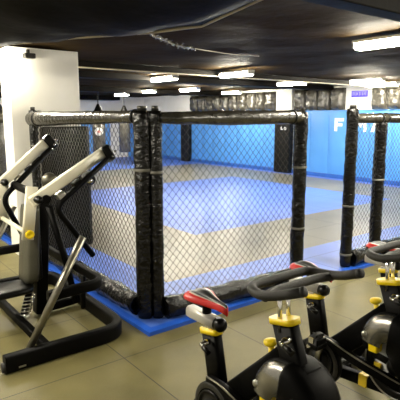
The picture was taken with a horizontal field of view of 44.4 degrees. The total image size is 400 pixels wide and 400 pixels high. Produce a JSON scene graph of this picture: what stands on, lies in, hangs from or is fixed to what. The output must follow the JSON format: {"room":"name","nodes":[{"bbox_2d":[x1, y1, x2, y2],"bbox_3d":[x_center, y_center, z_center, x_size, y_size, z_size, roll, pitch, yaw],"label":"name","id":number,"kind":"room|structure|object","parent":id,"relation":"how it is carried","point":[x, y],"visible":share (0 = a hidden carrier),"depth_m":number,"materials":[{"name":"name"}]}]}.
{"room":"exercise studio","nodes":[
{"label":"exercise studio","id":0,"kind":"room"},
{"bbox_2d":[0,46,80,254],"bbox_3d":[-2.033,-0.619,6.409,0.890,2.580,0.340,-7,12,-37],"label":"column","id":1,"kind":"structure","parent":0,"point":[49,81],"depth_m":6.09,"materials":[{"name":"white paint"}]},
{"bbox_2d":[23,49,35,58],"bbox_3d":[-2.062,-1.761,5.906,0.130,0.110,0.115,-7,12,-37],"label":"spotlight","id":2,"kind":"object","parent":1,"relation":"attached to","point":[27,55],"visible":1,"depth_m":5.88,"materials":[{"name":"metal"}]},
{"bbox_2d":[40,126,92,248],"bbox_3d":[-1.846,-0.181,6.578,0.650,1.600,0.460,-7,12,-37],"label":"pad","id":3,"kind":"object","parent":1,"relation":"attached to","point":[64,127],"visible":0.44,"depth_m":6.40,"materials":[{"name":"black leather"}]},
{"bbox_2d":[0,97,143,110],"bbox_3d":[-8.309,-2.556,17.547,14.800,2.680,0.200,-7,12,-37],"label":"wall","id":4,"kind":"structure","parent":0,"point":[131,103],"depth_m":20.80,"materials":[{"name":"white paint"}]},
{"bbox_2d":[81,124,92,153],"bbox_3d":[-4.788,-2.611,20.115,0.790,1.930,0.100,-7,12,-37],"label":"pad","id":5,"kind":"object","parent":4,"relation":"attached to","point":[82,124],"visible":0.02,"depth_m":20.26,"materials":[{"name":"blue leather"}]},
{"bbox_2d":[105,124,110,145],"bbox_3d":[-4.140,-2.695,20.611,0.790,1.930,0.100,-7,12,-37],"label":"pad","id":6,"kind":"object","parent":4,"relation":"attached to","point":[106,126],"visible":0.04,"depth_m":20.72,"materials":[{"name":"blue plastic"}]},
{"bbox_2d":[110,123,127,156],"bbox_3d":[-3.548,-2.804,21.044,1.000,2.000,0.122,-7,12,-37],"label":"door","id":7,"kind":"structure","parent":4,"relation":"in","point":[113,124],"depth_m":21.01,"materials":[{"name":"white paint"}]},
{"bbox_2d":[128,123,133,156],"bbox_3d":[-2.844,-2.863,21.602,0.790,1.930,0.100,-7,12,-37],"label":"pad","id":8,"kind":"object","parent":4,"relation":"attached to","point":[131,129],"visible":0.08,"depth_m":21.48,"materials":[{"name":"blue plastic"}]},
{"bbox_2d":[0,239,399,399],"bbox_3d":[-0.953,0.207,9.555,16.000,0.100,24.000,-7,12,-37],"label":"floor","id":9,"kind":"structure","parent":0,"point":[171,364],"depth_m":3.72,"materials":[{"name":"ceramic tile"},{"name":"grout"}]},
{"bbox_2d":[0,134,121,373],"bbox_3d":[-1.406,0.248,4.261,1.200,1.586,1.758,-7,12,-37],"label":"machine","id":10,"kind":"object","parent":9,"relation":"on","point":[34,249],"visible":1,"depth_m":4.14,"materials":[{"name":"black metal"}]},
{"bbox_2d":[25,230,34,238],"bbox_3d":[-1.363,0.278,3.927,0.072,0.072,0.016,-7,12,-37],"label":"knob","id":11,"kind":"object","parent":10,"relation":"in","point":[29,234],"depth_m":3.92,"materials":[{"name":"yellow plastic"}]},
{"bbox_2d":[1,157,399,336],"bbox_3d":[-1.454,-0.438,12.960,9.545,0.034,15.710,-7,12,-37],"label":"mat","id":12,"kind":"object","parent":9,"relation":"on","point":[323,196],"visible":0.53,"depth_m":7.80,"materials":[{"name":"blue rubber"}]},
{"bbox_2d":[0,113,10,237],"bbox_3d":[-3.435,-0.478,7.857,0.209,1.795,3.440,-7,12,-37],"label":"fence panel","id":13,"kind":"object","parent":12,"relation":"on","point":[7,232],"visible":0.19,"depth_m":7.05,"materials":[{"name":"metal"}]},
{"bbox_2d":[28,107,40,189],"bbox_3d":[-2.041,-0.228,6.121,0.109,1.836,0.112,1,10,5],"label":"post","id":14,"kind":"object","parent":12,"relation":"on","point":[32,132],"visible":0.21,"depth_m":6.00,"materials":[{"name":"black plastic"}]},
{"bbox_2d":[25,109,137,314],"bbox_3d":[-1.307,-0.031,5.166,0.229,1.816,2.556,-7,12,-37],"label":"fence panel","id":15,"kind":"object","parent":12,"relation":"on","point":[117,292],"visible":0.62,"depth_m":4.73,"materials":[{"name":"metal"}]},
{"bbox_2d":[133,106,152,318],"bbox_3d":[-0.473,0.126,4.123,0.156,1.806,0.157,2,10,9],"label":"post","id":16,"kind":"object","parent":12,"relation":"on","point":[141,125],"visible":0.88,"depth_m":4.06,"materials":[{"name":"black plastic"}]},
{"bbox_2d":[149,106,163,318],"bbox_3d":[-0.365,0.126,4.123,0.119,1.806,0.120,1,10,6],"label":"post","id":17,"kind":"object","parent":12,"relation":"on","point":[156,162],"visible":0.91,"depth_m":4.07,"materials":[{"name":"black leather"}]},
{"bbox_2d":[181,124,191,160],"bbox_3d":[-0.545,-2.486,19.289,0.220,1.940,0.480,-7,12,-37],"label":"pad","id":18,"kind":"object","parent":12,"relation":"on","point":[186,127],"visible":0.49,"depth_m":19.19,"materials":[{"name":"black leather"}]},
{"bbox_2d":[158,110,304,318],"bbox_3d":[0.336,0.079,4.540,1.644,1.812,0.203,-6,12,-34],"label":"fence panel","id":19,"kind":"object","parent":12,"relation":"on","point":[175,305],"visible":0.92,"depth_m":4.46,"materials":[{"name":"metal"}]},
{"bbox_2d":[274,110,292,172],"bbox_3d":[2.603,-1.808,15.284,0.225,1.940,0.620,-7,12,-37],"label":"pad","id":20,"kind":"object","parent":12,"relation":"on","point":[278,126],"visible":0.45,"depth_m":15.18,"materials":[{"name":"black leather"}]},
{"bbox_2d":[290,108,307,276],"bbox_3d":[1.012,-0.027,5.027,0.147,1.806,0.148,5,11,29],"label":"post","id":21,"kind":"object","parent":12,"relation":"on","point":[301,131],"visible":0.84,"depth_m":4.96,"materials":[{"name":"black plastic"}]},
{"bbox_2d":[339,105,358,266],"bbox_3d":[1.695,-0.139,5.571,0.142,1.846,0.144,-2,10,-13],"label":"post","id":22,"kind":"object","parent":12,"relation":"on","point":[352,114],"visible":1,"depth_m":5.52,"materials":[{"name":"black leather"}]},
{"bbox_2d":[350,113,385,265],"bbox_3d":[1.951,-0.124,5.770,0.647,1.781,0.210,-7,12,-37],"label":"fence panel","id":23,"kind":"object","parent":12,"relation":"on","point":[358,254],"visible":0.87,"depth_m":5.74,"materials":[{"name":"metal"}]},
{"bbox_2d":[368,121,387,241],"bbox_3d":[2.176,-0.141,6.000,0.154,1.706,0.154,2,10,11],"label":"post","id":24,"kind":"object","parent":12,"relation":"on","point":[382,131],"visible":0.8,"depth_m":5.93,"materials":[{"name":"black plastic"}]},
{"bbox_2d":[380,113,399,253],"bbox_3d":[3.486,-0.320,6.937,3.240,1.782,0.200,-7,12,-37],"label":"fence panel","id":25,"kind":"object","parent":12,"relation":"on","point":[393,118],"visible":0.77,"depth_m":6.15,"materials":[{"name":"metal"}]},
{"bbox_2d":[183,267,364,399],"bbox_3d":[0.176,0.798,2.156,0.500,1.206,1.007,-7,12,-37],"label":"bike","id":26,"kind":"object","parent":9,"relation":"on","point":[286,372],"visible":1,"depth_m":1.89,"materials":[{"name":"black metal"}]},
{"bbox_2d":[252,240,399,399],"bbox_3d":[0.760,0.723,2.603,0.500,1.206,1.007,-7,12,-37],"label":"bike","id":27,"kind":"object","parent":9,"relation":"on","point":[377,331],"visible":0.84,"depth_m":2.42,"materials":[{"name":"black metal"}]},
{"bbox_2d":[341,241,399,363],"bbox_3d":[1.345,0.647,3.050,0.500,1.206,1.007,-7,12,-37],"label":"bike","id":28,"kind":"object","parent":9,"relation":"on","point":[360,351],"visible":0.09,"depth_m":3.20,"materials":[{"name":"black metal"}]},
{"bbox_2d":[0,0,399,96],"bbox_3d":[-1.102,-2.311,8.497,15.000,0.072,23.200,-7,12,-37],"label":"ceiling","id":29,"kind":"structure","parent":0,"point":[292,38],"depth_m":6.23,"materials":[{"name":"black fabric"}]},
{"bbox_2d":[0,104,6,175],"bbox_3d":[-3.580,-1.261,8.522,0.405,2.140,0.405,-7,12,-37],"label":"bag","id":30,"kind":"object","parent":29,"relation":"hanging from","point":[1,107],"visible":0.24,"depth_m":8.47,"materials":[{"name":"leather"}]},
{"bbox_2d":[0,93,119,100],"bbox_3d":[-5.571,-3.938,18.697,5.400,0.160,0.500,-7,12,-37],"label":"trim","id":31,"kind":"structure","parent":29,"relation":"attached to","point":[82,97],"depth_m":19.50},
{"bbox_2d":[92,92,105,151],"bbox_3d":[-3.182,-2.428,15.414,0.406,2.140,0.447,-7,12,-37],"label":"bag","id":32,"kind":"object","parent":29,"relation":"hanging from","point":[97,108],"visible":0.42,"depth_m":15.32,"materials":[{"name":"leather"}]},
{"bbox_2d":[95,128,102,135],"bbox_3d":[-3.151,-2.132,15.282,0.233,0.260,0.125,-7,12,-37],"label":"print","id":33,"kind":"object","parent":32,"relation":"attached to","point":[98,129],"depth_m":15.27},
{"bbox_2d":[114,93,129,95],"bbox_3d":[-2.679,-3.616,16.791,0.170,0.098,0.800,-7,12,-37],"label":"ceiling light","id":34,"kind":"object","parent":29,"relation":"attached to","point":[115,94],"visible":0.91,"depth_m":16.64,"materials":[{"name":"white"}]},
{"bbox_2d":[119,96,130,151],"bbox_3d":[-2.709,-2.790,17.549,0.405,2.140,0.405,-7,12,-37],"label":"bag","id":35,"kind":"object","parent":29,"relation":"hanging from","point":[123,107],"visible":0.66,"depth_m":17.47,"materials":[{"name":"leather"}]},
{"bbox_2d":[0,0,261,46],"bbox_3d":[-1.275,-1.296,3.549,4.346,0.200,1.475,6,11,31],"label":"ceiling","id":36,"kind":"structure","parent":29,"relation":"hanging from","point":[21,21],"depth_m":3.15,"materials":[{"name":"black paint"}]},
{"bbox_2d":[142,89,156,92],"bbox_3d":[-1.585,-3.272,14.757,0.170,0.098,0.800,-7,12,-37],"label":"ceiling light","id":37,"kind":"object","parent":29,"relation":"attached to","point":[147,90],"visible":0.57,"depth_m":14.50,"materials":[{"name":"white plastic"}]},
{"bbox_2d":[151,74,178,81],"bbox_3d":[-0.724,-2.432,9.801,0.170,0.098,0.800,-7,12,-37],"label":"ceiling light","id":38,"kind":"object","parent":29,"relation":"attached to","point":[170,77],"visible":1,"depth_m":9.68,"materials":[{"name":"white plastic"}]},
{"bbox_2d":[151,76,176,81],"bbox_3d":[-0.724,-2.421,9.803,0.150,0.075,0.740,-7,12,-37],"label":"diffuser","id":39,"kind":"object","parent":38,"relation":"attached to","point":[156,78],"depth_m":9.71,"materials":[{"name":"white plastic"}]},
{"bbox_2d":[179,87,200,91],"bbox_3d":[-0.288,-3.102,13.752,0.170,0.098,0.800,-7,12,-37],"label":"ceiling light","id":40,"kind":"object","parent":29,"relation":"attached to","point":[189,88],"visible":1,"depth_m":13.62,"materials":[{"name":"white plastic"}]},
{"bbox_2d":[150,34,252,55],"bbox_3d":[0.224,-1.659,5.410,0.071,0.244,3.366,4,10,22],"label":"garland","id":41,"kind":"object","parent":29,"relation":"hanging from","point":[156,36],"visible":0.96,"depth_m":4.39,"materials":[{"name":"metal"}]},
{"bbox_2d":[221,90,241,93],"bbox_3d":[0.985,-3.372,15.351,0.170,0.098,0.800,-7,12,-37],"label":"ceiling light","id":42,"kind":"object","parent":29,"relation":"attached to","point":[232,91],"visible":1,"depth_m":15.20,"materials":[{"name":"white plastic"}]},
{"bbox_2d":[222,91,240,93],"bbox_3d":[0.985,-3.361,15.352,0.150,0.075,0.740,-7,12,-37],"label":"diffuser","id":43,"kind":"object","parent":42,"relation":"attached to","point":[223,92],"depth_m":15.24,"materials":[{"name":"white plastic"}]},
{"bbox_2d":[218,69,254,77],"bbox_3d":[0.643,-2.261,8.787,0.170,0.098,0.800,-7,12,-37],"label":"ceiling light","id":44,"kind":"object","parent":29,"relation":"attached to","point":[247,72],"visible":1,"depth_m":8.68,"materials":[{"name":"white"}]},
{"bbox_2d":[276,81,306,85],"bbox_3d":[2.094,-2.670,11.207,0.170,0.098,0.800,-7,12,-37],"label":"ceiling light","id":45,"kind":"object","parent":29,"relation":"attached to","point":[282,83],"visible":0.66,"depth_m":11.21,"materials":[{"name":"white plastic"}]},
{"bbox_2d":[349,77,385,83],"bbox_3d":[3.566,-2.544,10.461,0.170,0.098,0.800,-7,12,-37],"label":"ceiling light","id":46,"kind":"object","parent":29,"relation":"attached to","point":[378,79],"visible":1,"depth_m":10.37,"materials":[{"name":"white plastic"}]},
{"bbox_2d":[350,79,384,83],"bbox_3d":[3.566,-2.533,10.463,0.150,0.075,0.740,-7,12,-37],"label":"diffuser","id":47,"kind":"object","parent":46,"relation":"attached to","point":[352,81],"depth_m":10.41,"materials":[{"name":"white plastic"}]},
{"bbox_2d":[352,34,399,50],"bbox_3d":[1.942,-1.621,5.014,0.170,0.098,0.800,-7,12,-37],"label":"ceiling light","id":48,"kind":"object","parent":29,"relation":"attached to","point":[390,40],"visible":1,"depth_m":5.05,"materials":[{"name":"white plastic"}]},
{"bbox_2d":[366,81,399,86],"bbox_3d":[4.317,-2.737,11.598,0.170,0.098,0.800,-7,12,-37],"label":"ceiling light","id":49,"kind":"object","parent":29,"relation":"attached to","point":[392,83],"visible":0.99,"depth_m":11.50,"materials":[{"name":"white plastic"}]},
{"bbox_2d":[367,83,397,86],"bbox_3d":[4.317,-2.725,11.599,0.150,0.075,0.740,-7,12,-37],"label":"diffuser","id":50,"kind":"object","parent":49,"relation":"attached to","point":[368,84],"depth_m":11.58,"materials":[{"name":"white plastic"}]},
{"bbox_2d":[144,85,382,168],"bbox_3d":[4.648,-1.783,12.982,0.200,2.680,23.400,-7,12,-37],"label":"wall","id":51,"kind":"structure","parent":0,"point":[165,103],"depth_m":15.83,"materials":[{"name":"white paint"}]},
{"bbox_2d":[0,83,230,95],"bbox_3d":[-2.757,-3.202,14.232,9.500,0.140,0.300,-7,12,-37],"label":"trim","id":52,"kind":"structure","parent":51,"relation":"attached to","point":[81,88],"depth_m":14.80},
{"bbox_2d":[162,124,165,157],"bbox_3d":[-1.649,-2.735,20.815,0.090,1.940,0.651,-7,12,-37],"label":"pad","id":53,"kind":"object","parent":51,"relation":"attached to","point":[163,126],"visible":0.31,"depth_m":20.65,"materials":[{"name":"blue plastic"}]},
{"bbox_2d":[0,70,333,90],"bbox_3d":[-1.307,-2.491,9.974,12.500,0.120,0.300,-7,12,-37],"label":"trim","id":54,"kind":"structure","parent":51,"relation":"attached to","point":[82,74],"depth_m":10.83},
{"bbox_2d":[165,124,174,158],"bbox_3d":[-1.248,-2.648,20.304,0.090,1.940,0.651,-7,12,-37],"label":"pad","id":55,"kind":"object","parent":51,"relation":"attached to","point":[171,127],"visible":0.7,"depth_m":20.27,"materials":[{"name":"blue plastic"}]},
{"bbox_2d":[174,124,180,159],"bbox_3d":[-0.846,-2.562,19.794,0.090,1.940,0.651,-7,12,-37],"label":"pad","id":56,"kind":"object","parent":51,"relation":"attached to","point":[178,127],"visible":0.34,"depth_m":19.84,"materials":[{"name":"blue plastic"}]},
{"bbox_2d":[181,95,193,111],"bbox_3d":[-0.479,-3.742,19.039,0.180,0.660,0.620,-7,12,-37],"label":"column","id":57,"kind":"structure","parent":51,"relation":"attached to","point":[185,99],"depth_m":18.99,"materials":[{"name":"white paint"}]},
{"bbox_2d":[190,96,197,110],"bbox_3d":[-0.240,-3.664,18.669,0.266,0.590,0.385,-7,12,-37],"label":"pad","id":58,"kind":"object","parent":51,"relation":"attached to","point":[193,102],"visible":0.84,"depth_m":18.55,"materials":[{"name":"plastic"}]},
{"bbox_2d":[191,124,201,162],"bbox_3d":[-0.135,-2.409,18.890,0.090,1.940,0.651,-7,12,-37],"label":"pad","id":59,"kind":"object","parent":51,"relation":"attached to","point":[196,132],"visible":0.54,"depth_m":18.86,"materials":[{"name":"blue plastic"}]},
{"bbox_2d":[196,96,204,110],"bbox_3d":[0.034,-3.606,18.323,0.263,0.590,0.385,-7,12,-37],"label":"pad","id":60,"kind":"object","parent":51,"relation":"attached to","point":[200,99],"visible":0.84,"depth_m":18.22,"materials":[{"name":"leather"}]},
{"bbox_2d":[201,125,212,163],"bbox_3d":[0.266,-2.322,18.380,0.090,1.940,0.651,-7,12,-37],"label":"pad","id":61,"kind":"object","parent":51,"relation":"attached to","point":[206,136],"visible":0.48,"depth_m":18.35,"materials":[{"name":"blue plastic"}]},
{"bbox_2d":[204,96,212,110],"bbox_3d":[0.302,-3.546,17.973,0.275,0.590,0.385,-7,12,-37],"label":"pad","id":62,"kind":"object","parent":51,"relation":"attached to","point":[207,99],"visible":0.8,"depth_m":17.88,"materials":[{"name":"leather"}]},
{"bbox_2d":[211,96,219,109],"bbox_3d":[0.573,-3.487,17.625,0.278,0.590,0.385,-7,12,-37],"label":"pad","id":63,"kind":"object","parent":51,"relation":"attached to","point":[215,100],"visible":0.73,"depth_m":17.52,"materials":[{"name":"leather"}]},
{"bbox_2d":[212,125,223,164],"bbox_3d":[0.667,-2.236,17.870,0.090,1.940,0.651,-7,12,-37],"label":"pad","id":64,"kind":"object","parent":51,"relation":"attached to","point":[216,131],"visible":0.51,"depth_m":17.85,"materials":[{"name":"blue plastic"}]},
{"bbox_2d":[78,60,365,84],"bbox_3d":[-0.295,-2.283,8.687,12.500,0.100,0.050,-7,12,-37],"label":"trim","id":65,"kind":"structure","parent":51,"relation":"attached to","point":[80,63],"depth_m":8.70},
{"bbox_2d":[78,66,366,86],"bbox_3d":[-0.271,-2.225,8.665,12.500,0.024,0.024,-7,12,-37],"label":"trim","id":66,"kind":"structure","parent":51,"relation":"attached to","point":[78,66],"depth_m":8.86,"materials":[{"name":"black metal"}]},
{"bbox_2d":[219,96,228,109],"bbox_3d":[0.855,-3.430,17.286,0.255,0.590,0.385,-7,12,-37],"label":"pad","id":67,"kind":"object","parent":51,"relation":"attached to","point":[223,104],"visible":0.73,"depth_m":17.16,"materials":[{"name":"leather"}]},
{"bbox_2d":[223,125,236,166],"bbox_3d":[1.069,-2.149,17.360,0.090,1.940,0.651,-7,12,-37],"label":"pad","id":68,"kind":"object","parent":51,"relation":"attached to","point":[226,127],"visible":0.65,"depth_m":17.35,"materials":[{"name":"blue leather"}]},
{"bbox_2d":[228,94,237,109],"bbox_3d":[1.126,-3.371,16.938,0.259,0.590,0.385,-7,12,-37],"label":"pad","id":69,"kind":"object","parent":51,"relation":"attached to","point":[232,103],"visible":0.8,"depth_m":16.82,"materials":[{"name":"plastic"}]},
{"bbox_2d":[236,93,246,109],"bbox_3d":[1.399,-3.312,16.591,0.260,0.590,0.385,-7,12,-37],"label":"pad","id":70,"kind":"object","parent":51,"relation":"attached to","point":[240,99],"visible":0.82,"depth_m":16.48,"materials":[{"name":"leather"}]},
{"bbox_2d":[235,125,249,167],"bbox_3d":[1.470,-2.063,16.849,0.090,1.940,0.651,-7,12,-37],"label":"pad","id":71,"kind":"object","parent":51,"relation":"attached to","point":[244,127],"visible":0.59,"depth_m":16.84,"materials":[{"name":"blue plastic"}]},
{"bbox_2d":[245,93,255,109],"bbox_3d":[1.673,-3.254,16.245,0.255,0.590,0.385,-7,12,-37],"label":"pad","id":72,"kind":"object","parent":51,"relation":"attached to","point":[250,97],"visible":0.9,"depth_m":16.14,"materials":[{"name":"leather"}]},
{"bbox_2d":[248,125,263,169],"bbox_3d":[1.872,-1.976,16.339,0.090,1.940,0.651,-7,12,-37],"label":"pad","id":73,"kind":"object","parent":51,"relation":"attached to","point":[253,130],"visible":0.6,"depth_m":16.32,"materials":[{"name":"blue plastic"}]},
{"bbox_2d":[254,92,265,109],"bbox_3d":[1.943,-3.195,15.897,0.262,0.590,0.385,-7,12,-37],"label":"pad","id":74,"kind":"object","parent":51,"relation":"attached to","point":[260,96],"visible":0.91,"depth_m":15.79,"materials":[{"name":"leather"}]},
{"bbox_2d":[262,124,274,170],"bbox_3d":[2.273,-1.890,15.829,0.090,1.940,0.651,-7,12,-37],"label":"pad","id":75,"kind":"object","parent":51,"relation":"attached to","point":[270,130],"visible":0.39,"depth_m":15.87,"materials":[{"name":"blue plastic"}]},
{"bbox_2d":[264,91,275,109],"bbox_3d":[2.216,-3.136,15.550,0.263,0.590,0.385,-7,12,-37],"label":"pad","id":76,"kind":"object","parent":51,"relation":"attached to","point":[270,97],"visible":0.92,"depth_m":15.45,"materials":[{"name":"leather"}]},
{"bbox_2d":[276,89,295,109],"bbox_3d":[2.641,-3.071,15.074,0.180,0.660,0.640,-7,12,-37],"label":"trim","id":77,"kind":"structure","parent":51,"relation":"attached to","point":[284,97],"depth_m":14.98,"materials":[{"name":"white paint"}]},
{"bbox_2d":[293,90,305,109],"bbox_3d":[2.959,-2.977,14.608,0.260,0.590,0.400,-7,12,-37],"label":"pad","id":78,"kind":"object","parent":51,"relation":"attached to","point":[299,100],"visible":0.86,"depth_m":14.51,"materials":[{"name":"leather"}]},
{"bbox_2d":[291,110,310,174],"bbox_3d":[3.067,-1.719,14.820,0.090,1.940,0.651,-7,12,-37],"label":"pad","id":79,"kind":"object","parent":51,"relation":"attached to","point":[307,111],"visible":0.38,"depth_m":14.59,"materials":[{"name":"blue leather"}]},
{"bbox_2d":[305,90,317,109],"bbox_3d":[3.237,-2.917,14.259,0.253,0.590,0.400,-7,12,-37],"label":"pad","id":80,"kind":"object","parent":51,"relation":"attached to","point":[311,103],"visible":0.91,"depth_m":14.16,"materials":[{"name":"leather"}]},
{"bbox_2d":[308,110,329,176],"bbox_3d":[3.469,-1.633,14.309,0.090,1.940,0.651,-7,12,-37],"label":"pad","id":81,"kind":"object","parent":51,"relation":"attached to","point":[319,134],"visible":0.84,"depth_m":14.26,"materials":[{"name":"blue leather"}]},
{"bbox_2d":[317,91,330,109],"bbox_3d":[3.514,-2.858,13.910,0.250,0.590,0.400,-7,12,-37],"label":"pad","id":82,"kind":"object","parent":51,"relation":"attached to","point":[324,97],"visible":0.88,"depth_m":13.81,"materials":[{"name":"leather"}]},
{"bbox_2d":[326,110,346,178],"bbox_3d":[3.870,-1.546,13.799,0.090,1.940,0.651,-7,12,-37],"label":"pad","id":83,"kind":"object","parent":51,"relation":"attached to","point":[336,139],"visible":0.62,"depth_m":13.80,"materials":[{"name":"blue plastic"}]},
{"bbox_2d":[334,118,343,130],"bbox_3d":[3.873,-2.098,13.641,0.008,0.360,0.300,-7,12,-37],"label":"letter","id":84,"kind":"object","parent":83,"relation":"attached to","point":[336,119],"depth_m":13.67,"materials":[{"name":"white paint"}]},
{"bbox_2d":[330,88,345,109],"bbox_3d":[3.785,-2.798,13.556,0.261,0.590,0.400,-7,12,-37],"label":"pad","id":85,"kind":"object","parent":51,"relation":"attached to","point":[338,95],"visible":1,"depth_m":13.45,"materials":[{"name":"leather"}]},
{"bbox_2d":[301,0,399,21],"bbox_3d":[3.822,-1.667,5.228,10.300,0.200,0.160,-7,12,-37],"label":"trim","id":86,"kind":"structure","parent":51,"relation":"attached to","point":[386,9],"depth_m":3.09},
{"bbox_2d":[351,90,367,96],"bbox_3d":[4.270,-2.839,13.109,0.028,0.170,0.500,-7,12,-37],"label":"wall sign","id":87,"kind":"object","parent":51,"relation":"attached to","point":[364,93],"visible":1,"depth_m":13.08,"materials":[{"name":"purple plastic"}]},
{"bbox_2d":[356,110,369,181],"bbox_3d":[4.271,-1.460,13.289,0.090,1.940,0.651,-7,12,-37],"label":"pad","id":88,"kind":"object","parent":51,"relation":"attached to","point":[363,135],"visible":0.24,"depth_m":13.15,"materials":[{"name":"blue plastic"}]},
{"bbox_2d":[359,123,366,131],"bbox_3d":[4.296,-2.006,13.103,0.008,0.360,0.360,-7,12,-37],"label":"wall lettering","id":89,"kind":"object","parent":88,"relation":"attached to","point":[360,125],"depth_m":13.03},
{"bbox_2d":[365,109,392,184],"bbox_3d":[4.673,-1.373,12.779,0.090,1.940,0.651,-7,12,-37],"label":"pad","id":90,"kind":"object","parent":51,"relation":"attached to","point":[370,159],"visible":0.4,"depth_m":12.72,"materials":[{"name":"blue leather"}]},
{"bbox_2d":[371,86,388,108],"bbox_3d":[4.583,-2.627,12.544,0.259,0.590,0.400,-7,12,-37],"label":"pad","id":91,"kind":"object","parent":51,"relation":"attached to","point":[379,94],"visible":0.89,"depth_m":12.44,"materials":[{"name":"leather"}]},
{"bbox_2d":[388,109,399,185],"bbox_3d":[5.074,-1.287,12.268,0.090,1.940,0.651,-7,12,-37],"label":"pad","id":92,"kind":"object","parent":51,"relation":"attached to","point":[395,128],"visible":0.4,"depth_m":12.41,"materials":[{"name":"blue plastic"}]},
{"bbox_2d":[388,85,399,108],"bbox_3d":[4.865,-2.566,12.186,0.259,0.590,0.400,-7,12,-37],"label":"pad","id":93,"kind":"object","parent":51,"relation":"attached to","point":[394,91],"visible":0.93,"depth_m":12.13,"materials":[{"name":"leather"}]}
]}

